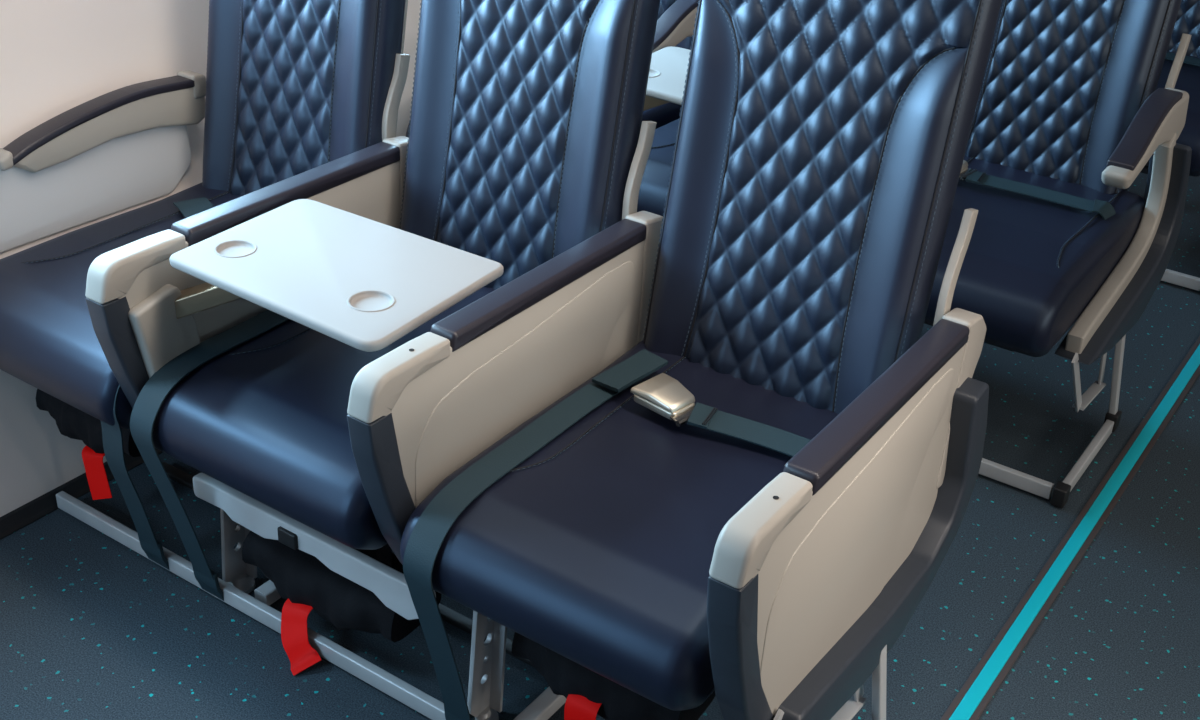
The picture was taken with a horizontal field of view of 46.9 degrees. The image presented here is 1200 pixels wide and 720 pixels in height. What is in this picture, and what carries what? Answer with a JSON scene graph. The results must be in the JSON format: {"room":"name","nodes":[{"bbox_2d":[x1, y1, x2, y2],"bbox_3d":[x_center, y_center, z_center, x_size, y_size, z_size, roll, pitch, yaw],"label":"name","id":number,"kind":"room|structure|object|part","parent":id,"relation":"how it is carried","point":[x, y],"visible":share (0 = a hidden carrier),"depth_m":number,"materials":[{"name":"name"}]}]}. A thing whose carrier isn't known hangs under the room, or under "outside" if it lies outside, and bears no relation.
{"room":"aircraft cabin","nodes":[
{"label":"aircraft cabin","id":0,"kind":"room"},
{"bbox_2d":[0,0,420,516],"bbox_3d":[-0.290,-1.044,3.099,0.270,1.764,7.400,21,34,28],"label":"wall","id":1,"kind":"structure","parent":0,"point":[57,56],"depth_m":2.50,"materials":[{"name":"white plastic"}]},
{"bbox_2d":[0,448,161,539],"bbox_3d":[-0.240,-0.256,3.470,0.041,0.027,7.400,21,34,28],"label":"baseboard","id":2,"kind":"structure","parent":1,"relation":"attached to","point":[45,504],"depth_m":2.48,"materials":[{"name":"black"}]},
{"bbox_2d":[0,71,205,252],"bbox_3d":[-0.969,-0.332,2.472,0.048,0.228,0.674,21,34,28],"label":"armrest","id":3,"kind":"object","parent":1,"relation":"attached to","point":[121,149],"depth_m":2.52,"materials":[{"name":"grey plastic"}]},
{"bbox_3d":[-0.988,-0.296,2.480,0.024,0.155,0.636,21,34,28],"label":"panel","id":4,"kind":"part","parent":3,"relation":"part of","materials":[{"name":"white plastic"}]},
{"bbox_3d":[-0.902,-0.429,2.528,0.046,0.092,0.438,21,34,28],"label":"arm","id":5,"kind":"part","parent":3,"relation":"part of","materials":[{"name":"grey plastic"}]},
{"bbox_2d":[242,531,440,675],"bbox_3d":[-0.430,0.343,2.185,0.316,0.222,0.223,21,34,28],"label":"pouch","id":6,"kind":"object","parent":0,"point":[300,578],"visible":0.56,"depth_m":2.16,"materials":[{"name":"black fabric"}]},
{"bbox_2d":[0,173,1199,719],"bbox_3d":[1.179,0.292,2.658,3.600,0.001,7.400,21,34,28],"label":"floor","id":7,"kind":"structure","parent":0,"point":[91,628],"depth_m":2.32,"materials":[{"name":"blue carpet"}]},
{"bbox_2d":[56,462,886,719],"bbox_3d":[-0.260,0.268,2.249,1.523,0.307,0.480,21,34,28],"label":"support","id":8,"kind":"object","parent":7,"relation":"on","point":[490,644],"visible":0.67,"depth_m":2.10,"materials":[{"name":"grey paint"}]},
{"bbox_2d":[0,0,407,428],"bbox_3d":[-0.679,-0.491,2.296,0.452,0.995,0.804,21,34,28],"label":"passenger seat","id":9,"kind":"object","parent":8,"relation":"on","point":[294,87],"visible":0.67,"depth_m":2.42,"materials":[{"name":"blue leather"}]},
{"bbox_2d":[36,389,140,499],"bbox_3d":[-0.867,0.092,2.443,0.240,0.252,0.168,21,34,28],"label":"pouch","id":10,"kind":"object","parent":9,"relation":"attached to","point":[71,422],"visible":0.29,"depth_m":2.40,"materials":[{"name":"black fabric"}]},
{"bbox_2d":[0,183,239,428],"bbox_3d":[-0.747,-0.117,2.423,0.452,0.153,0.630,21,34,28],"label":"seat cushion","id":11,"kind":"object","parent":9,"relation":"on","point":[49,342],"depth_m":2.22,"materials":[{"name":"blue leather"}]},
{"bbox_2d":[100,197,213,573],"bbox_3d":[-0.711,0.046,2.437,0.163,0.463,0.614,1,29,-3],"label":"belt","id":12,"kind":"object","parent":9,"relation":"hanging from","point":[112,437],"visible":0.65,"depth_m":2.25,"materials":[{"name":"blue fabric"}]},
{"bbox_3d":[-0.538,-0.654,2.435,0.402,0.825,0.175,21,34,28],"label":"quilted panel","id":13,"kind":"part","parent":9,"relation":"part of","materials":[{"name":"blue leather"}]},
{"bbox_3d":[-0.522,-0.666,2.453,0.429,0.830,0.209,21,34,28],"label":"backrest","id":14,"kind":"part","parent":9,"relation":"part of","materials":[{"name":"blue leather"}]},
{"bbox_3d":[-0.598,0.265,2.267,0.008,0.240,0.069,21,34,28],"label":"leg","id":15,"kind":"part","parent":8,"relation":"part of","materials":[{"name":"grey paint"}]},
{"bbox_3d":[-0.516,0.364,2.331,0.028,0.026,0.150,21,34,28],"label":"floor rail","id":16,"kind":"part","parent":8,"relation":"part of","materials":[{"name":"silver metal"}]},
{"bbox_2d":[277,526,297,549],"bbox_3d":[-0.471,0.269,2.095,0.038,0.027,0.012,21,34,28],"label":"socket","id":17,"kind":"object","parent":8,"relation":"attached to","point":[286,535],"depth_m":2.09,"materials":[{"name":"black plastic"}]},
{"bbox_2d":[85,54,503,408],"bbox_3d":[-0.349,-0.090,2.165,0.494,0.546,0.713,21,34,28],"label":"armrest with tray table","id":18,"kind":"object","parent":8,"relation":"attached to","point":[323,248],"visible":0.8,"depth_m":2.03,"materials":[{"name":"grey plastic"}]},
{"bbox_3d":[-0.678,0.033,2.119,0.044,0.346,0.180,21,34,28],"label":"trim","id":19,"kind":"part","parent":18,"relation":"part of","materials":[{"name":"grey plastic"}]},
{"bbox_3d":[-0.538,-0.088,2.283,0.039,0.368,0.616,21,34,28],"label":"panel","id":20,"kind":"part","parent":18,"relation":"part of","materials":[{"name":"grey plastic"}]},
{"bbox_2d":[128,199,503,378],"bbox_3d":[-0.410,-0.031,2.049,0.449,0.248,0.350,21,34,28],"label":"tray","id":21,"kind":"object","parent":18,"relation":"on","point":[359,282],"depth_m":2.01,"materials":[{"name":"white plastic"}]},
{"bbox_2d":[152,0,659,549],"bbox_3d":[-0.268,-0.336,2.058,0.452,0.995,0.804,21,34,28],"label":"passenger seat","id":22,"kind":"object","parent":8,"relation":"on","point":[525,121],"visible":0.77,"depth_m":2.15,"materials":[{"name":"blue leather"}]},
{"bbox_2d":[130,310,288,603],"bbox_3d":[-0.541,0.138,2.291,0.055,0.460,0.500,21,34,29],"label":"belt","id":23,"kind":"object","parent":22,"relation":"hanging from","point":[156,389],"visible":0.82,"depth_m":2.10,"materials":[{"name":"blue fabric"}]},
{"bbox_2d":[152,287,493,549],"bbox_3d":[-0.335,0.038,2.186,0.452,0.153,0.630,21,34,28],"label":"seat cushion","id":24,"kind":"object","parent":22,"relation":"on","point":[265,418],"depth_m":1.99,"materials":[{"name":"blue leather"}]},
{"bbox_3d":[-0.126,-0.498,2.197,0.402,0.825,0.175,21,34,28],"label":"quilted panel","id":25,"kind":"part","parent":22,"relation":"part of","materials":[{"name":"blue leather"}]},
{"bbox_3d":[-0.111,-0.511,2.216,0.429,0.830,0.209,21,34,28],"label":"backrest","id":26,"kind":"part","parent":22,"relation":"part of","materials":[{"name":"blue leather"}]},
{"bbox_3d":[-0.170,0.427,2.020,0.008,0.240,0.069,21,34,28],"label":"leg","id":27,"kind":"part","parent":8,"relation":"part of","materials":[{"name":"grey paint"}]},
{"bbox_2d":[347,121,662,564],"bbox_3d":[-0.110,0.001,2.027,0.058,0.546,0.713,21,34,28],"label":"armrest","id":28,"kind":"object","parent":8,"relation":"attached to","point":[428,406],"visible":0.73,"depth_m":1.92,"materials":[{"name":"grey plastic"}]},
{"bbox_3d":[-0.260,0.192,1.878,0.044,0.346,0.180,21,34,28],"label":"trim","id":29,"kind":"part","parent":28,"relation":"part of","materials":[{"name":"grey plastic"}]},
{"bbox_3d":[-0.120,0.070,2.042,0.039,0.368,0.616,21,34,28],"label":"panel","id":30,"kind":"part","parent":28,"relation":"part of","materials":[{"name":"grey plastic"}]},
{"bbox_3d":[-0.101,0.075,2.039,0.005,0.315,0.522,21,34,28],"label":"raised panel","id":31,"kind":"part","parent":28,"relation":"part of","materials":[{"name":"grey plastic"}]},
{"bbox_3d":[-0.088,0.526,2.084,0.028,0.026,0.150,21,34,28],"label":"floor rail","id":32,"kind":"part","parent":8,"relation":"part of","materials":[{"name":"silver metal"}]},
{"bbox_2d":[400,0,1001,710],"bbox_3d":[0.156,-0.175,1.814,0.452,0.995,0.804,21,34,28],"label":"passenger seat","id":33,"kind":"object","parent":8,"relation":"on","point":[820,147],"visible":0.86,"depth_m":1.91,"materials":[{"name":"blue leather"}]},
{"bbox_2d":[512,632,715,719],"bbox_3d":[0.016,0.428,1.930,0.270,0.242,0.184,21,34,28],"label":"pouch","id":34,"kind":"object","parent":33,"relation":"attached to","point":[587,693],"visible":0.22,"depth_m":1.89,"materials":[{"name":"black fabric"}]},
{"bbox_2d":[400,340,837,710],"bbox_3d":[0.089,0.198,1.942,0.452,0.153,0.630,21,34,28],"label":"seat cushion","id":35,"kind":"object","parent":33,"relation":"on","point":[596,549],"depth_m":1.77,"materials":[{"name":"blue leather"}]},
{"bbox_2d":[403,349,809,719],"bbox_3d":[0.056,0.341,1.952,0.418,0.496,0.524,21,34,28],"label":"belt","id":36,"kind":"object","parent":35,"relation":"on","point":[662,394],"visible":0.93,"depth_m":1.93,"materials":[{"name":"woven webbing fabric"},{"name":"satin metal"},{"name":"dark steel"}]},
{"bbox_3d":[0.094,0.046,1.989,0.068,0.015,0.078,-25,42,-37],"label":"buckle lever","id":37,"kind":"part","parent":36,"relation":"part of","materials":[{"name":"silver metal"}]},
{"bbox_3d":[0.313,-0.350,1.972,0.429,0.830,0.209,21,34,28],"label":"backrest","id":38,"kind":"part","parent":33,"relation":"part of","materials":[{"name":"blue leather"}]},
{"bbox_3d":[0.298,-0.338,1.953,0.402,0.825,0.175,21,34,28],"label":"quilted panel","id":39,"kind":"part","parent":33,"relation":"part of","materials":[{"name":"blue leather"}]},
{"bbox_2d":[707,208,988,719],"bbox_3d":[0.338,0.183,1.779,0.089,0.579,0.718,21,34,28],"label":"armrest","id":40,"kind":"object","parent":8,"relation":"attached to","point":[829,563],"visible":1,"depth_m":1.75,"materials":[{"name":"grey plastic"}]},
{"bbox_3d":[0.175,0.356,1.627,0.044,0.346,0.180,21,34,28],"label":"trim","id":41,"kind":"part","parent":40,"relation":"part of","materials":[{"name":"grey plastic"}]},
{"bbox_3d":[0.334,0.239,1.788,0.005,0.315,0.522,21,34,28],"label":"raised panel","id":42,"kind":"part","parent":40,"relation":"part of","materials":[{"name":"grey plastic"}]},
{"bbox_3d":[0.315,0.234,1.791,0.039,0.368,0.616,21,34,28],"label":"panel","id":43,"kind":"part","parent":40,"relation":"part of","materials":[{"name":"grey plastic"}]},
{"bbox_3d":[0.397,0.460,1.968,0.052,0.213,0.024,1,29,-3],"label":"post","id":44,"kind":"part","parent":8,"relation":"part of","materials":[{"name":"silver metal"}]},
{"bbox_2d":[978,334,1125,508],"bbox_3d":[0.396,-0.173,3.098,1.523,0.307,0.480,21,34,28],"label":"support","id":45,"kind":"object","parent":7,"relation":"on","point":[1023,481],"visible":0.2,"depth_m":2.71,"materials":[{"name":"grey metal"}]},
{"bbox_2d":[406,0,692,137],"bbox_3d":[-0.023,-0.933,3.144,0.452,0.995,0.804,21,34,28],"label":"passenger seat","id":46,"kind":"object","parent":45,"relation":"on","point":[664,114],"visible":0.03,"depth_m":3.23,"materials":[{"name":"blue leather"}]},
{"bbox_2d":[406,102,681,137],"bbox_3d":[-0.091,-0.559,3.272,0.452,0.153,0.630,21,34,28],"label":"seat cushion","id":47,"kind":"object","parent":46,"relation":"on","point":[664,114],"depth_m":3.21,"materials":[{"name":"blue leather"}]},
{"bbox_3d":[0.118,-1.095,3.283,0.402,0.825,0.175,21,34,28],"label":"quilted panel","id":48,"kind":"part","parent":46,"relation":"part of","materials":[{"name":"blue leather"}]},
{"bbox_2d":[637,119,679,216],"bbox_3d":[0.388,-0.777,2.907,0.452,0.995,0.804,21,34,28],"label":"passenger seat","id":49,"kind":"object","parent":45,"relation":"on","point":[652,197],"visible":0.02,"depth_m":2.86,"materials":[{"name":"blue leather"}]},
{"bbox_2d":[643,0,698,110],"bbox_3d":[0.322,-0.661,2.951,0.492,0.257,0.684,21,34,28],"label":"tray table","id":50,"kind":"object","parent":49,"relation":"attached to","point":[669,64],"visible":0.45,"depth_m":2.93,"materials":[{"name":"grey plastic"}]},
{"bbox_3d":[0.081,-0.532,2.861,0.193,0.098,0.034,1,29,-3],"label":"tray arm","id":51,"kind":"part","parent":50,"relation":"part of","materials":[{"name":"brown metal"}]},
{"bbox_3d":[0.184,-0.747,3.104,0.052,0.107,0.396,21,34,28],"label":"arm","id":52,"kind":"part","parent":50,"relation":"part of","materials":[{"name":"grey plastic"}]},
{"bbox_2d":[924,0,1181,356],"bbox_3d":[0.833,-0.609,2.651,0.479,0.995,0.804,21,34,28],"label":"passenger seat","id":53,"kind":"object","parent":45,"relation":"on","point":[1064,81],"visible":0.69,"depth_m":2.78,"materials":[{"name":"blue leather"}]},
{"bbox_2d":[924,155,1145,356],"bbox_3d":[0.768,-0.234,2.777,0.472,0.153,0.630,21,34,28],"label":"seat cushion","id":54,"kind":"object","parent":53,"relation":"on","point":[1031,266],"depth_m":2.60,"materials":[{"name":"blue leather"}]},
{"bbox_2d":[959,160,1115,219],"bbox_3d":[0.847,-0.319,2.827,0.396,0.129,0.079,19,33,26],"label":"belt","id":55,"kind":"object","parent":53,"relation":"on","point":[1105,209],"visible":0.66,"depth_m":2.79,"materials":[{"name":"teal fabric"}]},
{"bbox_3d":[0.718,-0.413,2.866,0.078,0.015,0.068,29,40,33],"label":"buckle lever","id":56,"kind":"part","parent":55,"relation":"part of","materials":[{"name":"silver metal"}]},
{"bbox_3d":[0.954,-0.779,2.801,0.402,0.825,0.175,21,34,28],"label":"quilted panel","id":57,"kind":"part","parent":53,"relation":"part of","materials":[{"name":"blue leather"}]},
{"bbox_3d":[0.969,-0.792,2.820,0.429,0.830,0.209,21,34,28],"label":"backrest","id":58,"kind":"part","parent":53,"relation":"part of","materials":[{"name":"blue leather"}]},
{"bbox_3d":[1.053,0.019,2.816,0.052,0.213,0.024,1,29,-3],"label":"post","id":59,"kind":"part","parent":45,"relation":"part of","materials":[{"name":"grey metal"}]},
{"bbox_2d":[1055,33,1191,364],"bbox_3d":[1.037,-0.300,2.672,0.092,0.546,0.559,21,34,28],"label":"slim armrest","id":60,"kind":"object","parent":45,"relation":"attached to","point":[1152,134],"visible":0.95,"depth_m":2.70,"materials":[{"name":"grey plastic"}]},
{"bbox_3d":[1.036,-0.425,2.613,0.052,0.107,0.396,21,34,28],"label":"arm","id":61,"kind":"part","parent":60,"relation":"part of","materials":[{"name":"grey plastic"}]},
{"bbox_2d":[940,336,1199,719],"bbox_3d":[0.999,0.253,2.708,0.047,0.004,7.200,21,34,28],"label":"strip","id":62,"kind":"object","parent":7,"relation":"on","point":[993,667],"visible":1,"depth_m":2.51,"materials":[{"name":"teal plastic"}]},
{"bbox_2d":[1140,168,1199,290],"bbox_3d":[1.052,-0.615,3.946,1.523,0.307,0.480,21,34,28],"label":"support","id":63,"kind":"object","parent":7,"relation":"on","point":[1170,276],"visible":0.02,"depth_m":3.52,"materials":[{"name":"grey metal"}]},
{"bbox_2d":[1143,0,1199,176],"bbox_3d":[1.489,-1.051,3.499,0.479,0.995,0.804,21,34,28],"label":"passenger seat","id":64,"kind":"object","parent":63,"relation":"on","point":[1188,17],"visible":0.17,"depth_m":3.60,"materials":[{"name":"blue leather"}]},
{"bbox_2d":[1146,51,1199,176],"bbox_3d":[1.424,-0.676,3.626,0.472,0.153,0.630,21,34,28],"label":"seat cushion","id":65,"kind":"object","parent":64,"relation":"on","point":[1188,80],"depth_m":3.43,"materials":[{"name":"blue leather"}]},
{"bbox_2d":[1165,52,1199,65],"bbox_3d":[1.520,-0.815,3.699,0.350,0.015,0.059,21,34,28],"label":"belt","id":66,"kind":"object","parent":64,"relation":"on","point":[1170,56],"visible":0.16,"depth_m":3.68,"materials":[{"name":"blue fabric"}]},
{"bbox_3d":[1.610,-1.221,3.650,0.402,0.825,0.175,21,34,28],"label":"quilted panel","id":67,"kind":"part","parent":64,"relation":"part of","materials":[{"name":"blue leather"}]}
]}

